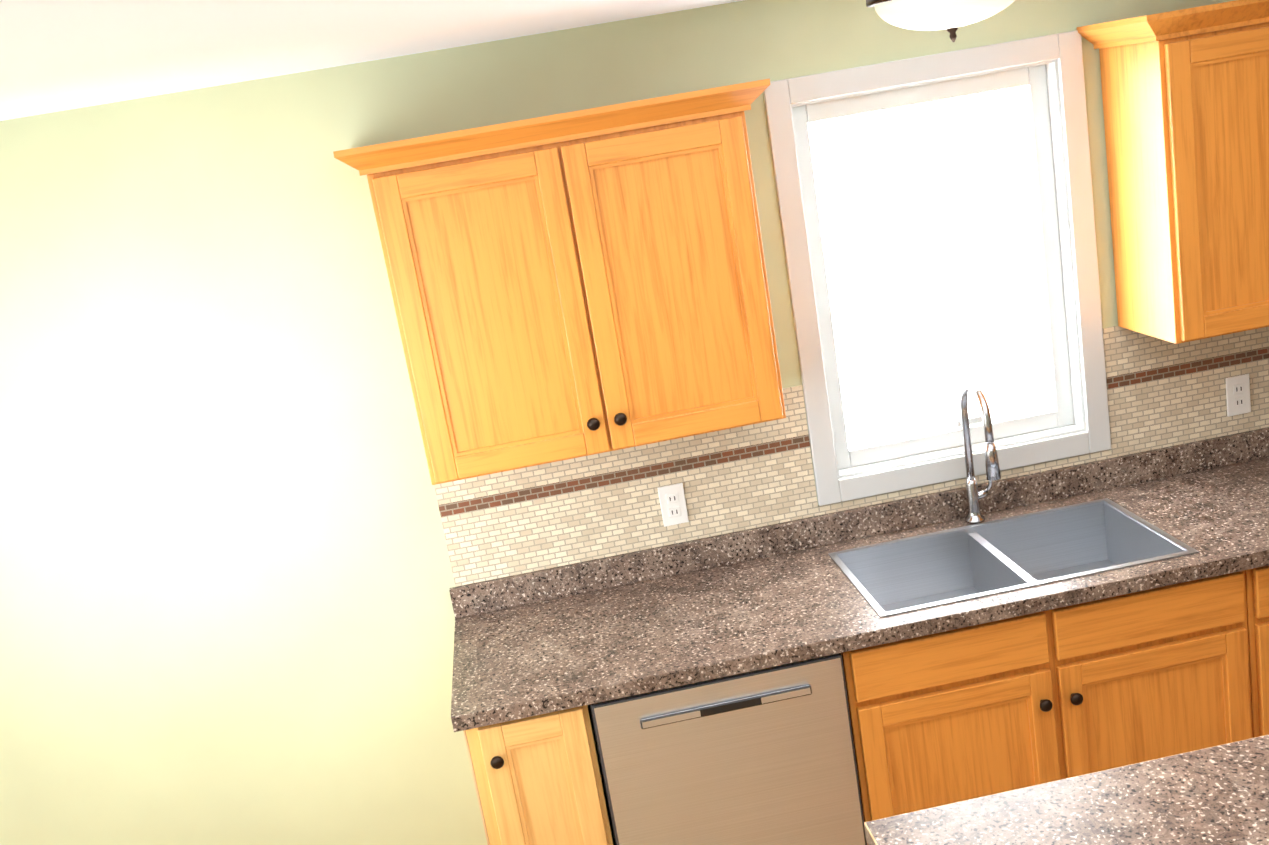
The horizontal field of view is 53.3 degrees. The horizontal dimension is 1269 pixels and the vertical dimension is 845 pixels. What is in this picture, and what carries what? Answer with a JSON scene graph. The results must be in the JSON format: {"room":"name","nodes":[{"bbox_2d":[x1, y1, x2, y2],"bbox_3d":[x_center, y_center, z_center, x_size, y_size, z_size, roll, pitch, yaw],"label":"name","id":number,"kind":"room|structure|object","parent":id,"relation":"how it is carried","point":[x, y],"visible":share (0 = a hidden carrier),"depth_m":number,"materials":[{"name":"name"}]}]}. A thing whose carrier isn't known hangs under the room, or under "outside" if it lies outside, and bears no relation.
{"room":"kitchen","nodes":[
{"label":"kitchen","id":0,"kind":"room"},
{"bbox_2d":[0,0,742,120],"bbox_3d":[-0.641,-0.469,1.246,7.440,0.080,4.240,-11,14,-5],"label":"ceiling","id":1,"kind":"structure","parent":0,"point":[59,55],"depth_m":2.27,"materials":[{"name":"white paint"}]},
{"bbox_2d":[866,0,1014,41],"bbox_3d":[0.669,-0.909,2.689,0.348,0.194,0.348,-11,14,-5],"label":"light","id":2,"kind":"object","parent":1,"relation":"attached to","point":[951,16],"visible":1,"depth_m":2.61,"materials":[{"name":"white glass"}]},
{"bbox_2d":[0,0,1266,844],"bbox_3d":[-0.683,0.304,3.550,7.200,2.500,0.120,-11,14,-5],"label":"wall","id":3,"kind":"structure","parent":0,"point":[225,597],"depth_m":3.38,"materials":[{"name":"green paint"}]},
{"bbox_2d":[367,111,785,484],"bbox_3d":[-0.136,-0.325,3.214,0.910,0.770,0.361,-11,14,-5],"label":"upper cabinet","id":4,"kind":"object","parent":3,"relation":"attached to","point":[572,299],"visible":1,"depth_m":3.07,"materials":[{"name":"brown wood"}]},
{"bbox_2d":[333,79,769,175],"bbox_3d":[-0.203,-0.723,3.110,1.026,0.064,0.368,-11,14,-5],"label":"crown molding","id":5,"kind":"structure","parent":4,"relation":"on","point":[491,139],"depth_m":2.95,"materials":[{"name":"brown wood"}]},
{"bbox_2d":[434,326,1268,586],"bbox_3d":[1.158,-0.043,3.634,3.452,0.386,0.008,-11,14,-5],"label":"wall tile","id":6,"kind":"structure","parent":3,"relation":"attached to","point":[1161,393],"depth_m":3.57,"materials":[{"name":"tile"}]},
{"bbox_2d":[658,483,688,526],"bbox_3d":[0.109,0.232,3.557,0.072,0.117,0.008,-11,14,-5],"label":"electrical outlet","id":7,"kind":"object","parent":6,"relation":"attached to","point":[673,504],"visible":1,"depth_m":3.56,"materials":[{"name":"white plastic"}]},
{"bbox_2d":[1226,374,1250,416],"bbox_3d":[1.765,-0.079,3.692,0.072,0.117,0.008,-11,14,-5],"label":"electrical outlet","id":8,"kind":"object","parent":6,"relation":"attached to","point":[1238,395],"visible":1,"depth_m":3.69,"materials":[{"name":"white plastic"}]},
{"bbox_2d":[763,30,1110,505],"bbox_3d":[0.856,-0.422,3.563,0.879,1.184,0.131,-11,14,-5],"label":"window","id":9,"kind":"structure","parent":3,"relation":"in","point":[936,213],"depth_m":3.57,"materials":[{"name":"white glass"}]},
{"bbox_2d":[1099,22,1268,343],"bbox_3d":[1.748,-0.679,3.367,0.836,0.770,0.361,-11,14,-5],"label":"upper cabinet","id":10,"kind":"object","parent":3,"relation":"attached to","point":[1186,122],"visible":1,"depth_m":3.24,"materials":[{"name":"brown wood"}]},
{"bbox_3d":[1.593,1.588,2.002,3.460,0.060,4.000,-11,14,-5],"label":"floor","id":11,"kind":"structure","parent":0,"visible":0},
{"bbox_2d":[463,705,612,844],"bbox_3d":[-0.225,1.051,3.379,0.300,0.885,0.636,-11,14,-5],"label":"base cabinet","id":12,"kind":"object","parent":11,"relation":"on","point":[537,780],"visible":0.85,"depth_m":3.05,"materials":[{"name":"brown wood"}]},
{"bbox_2d":[589,653,866,844],"bbox_3d":[0.235,0.972,3.413,0.622,0.874,0.606,-11,14,-5],"label":"dishwasher","id":13,"kind":"object","parent":11,"relation":"on","point":[765,756],"visible":0.79,"depth_m":3.08,"materials":[{"name":"grey metal"}]},
{"bbox_2d":[840,570,1252,844],"bbox_3d":[1.054,0.811,3.483,1.043,0.885,0.636,-11,14,-5],"label":"base cabinet","id":14,"kind":"object","parent":11,"relation":"on","point":[981,710],"visible":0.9,"depth_m":3.16,"materials":[{"name":"brown wood"}]},
{"bbox_2d":[864,735,1268,844],"bbox_3d":[1.065,1.229,1.734,1.005,0.926,1.430,-11,14,-5],"label":"kitchen island","id":15,"kind":"object","parent":11,"relation":"on","point":[1217,795],"visible":1,"depth_m":2.20,"materials":[{"name":"brown stone"}]},
{"bbox_2d":[1245,565,1268,737],"bbox_3d":[1.832,0.664,3.546,0.540,0.885,0.636,-11,14,-5],"label":"base cabinet","id":16,"kind":"object","parent":11,"relation":"on","point":[1257,589],"visible":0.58,"depth_m":3.20,"materials":[{"name":"brown wood"}]},
{"bbox_3d":[2.567,0.561,3.468,0.920,0.885,0.920,-11,14,-5],"label":"base cabinet","id":17,"kind":"object","parent":11,"relation":"on","visible":0},
{"bbox_2d":[449,427,1268,731],"bbox_3d":[1.240,0.344,3.394,3.468,0.265,0.660,-11,14,-5],"label":"countertop","id":18,"kind":"structure","parent":17,"relation":"on","point":[545,641],"depth_m":3.08,"materials":[{"name":"stone"}]},
{"bbox_2d":[959,382,1000,523],"bbox_3d":[0.967,0.091,3.489,0.088,0.426,0.221,-11,14,-5],"label":"gooseneck faucet","id":19,"kind":"object","parent":18,"relation":"on","point":[975,515],"visible":1,"depth_m":3.53,"materials":[{"name":"silver metal"}]},
{"bbox_3d":[2.479,-0.784,3.299,0.623,0.770,0.622,-11,14,-5],"label":"upper cabinet","id":20,"kind":"object","parent":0,"visible":0},
{"bbox_2d":[1076,0,1268,48],"bbox_3d":[2.022,-0.701,1.545,1.208,0.064,3.942,-11,14,-5],"label":"crown molding","id":21,"kind":"structure","parent":20,"relation":"on","point":[1189,21],"depth_m":3.10,"materials":[{"name":"brown wood"}]}
]}

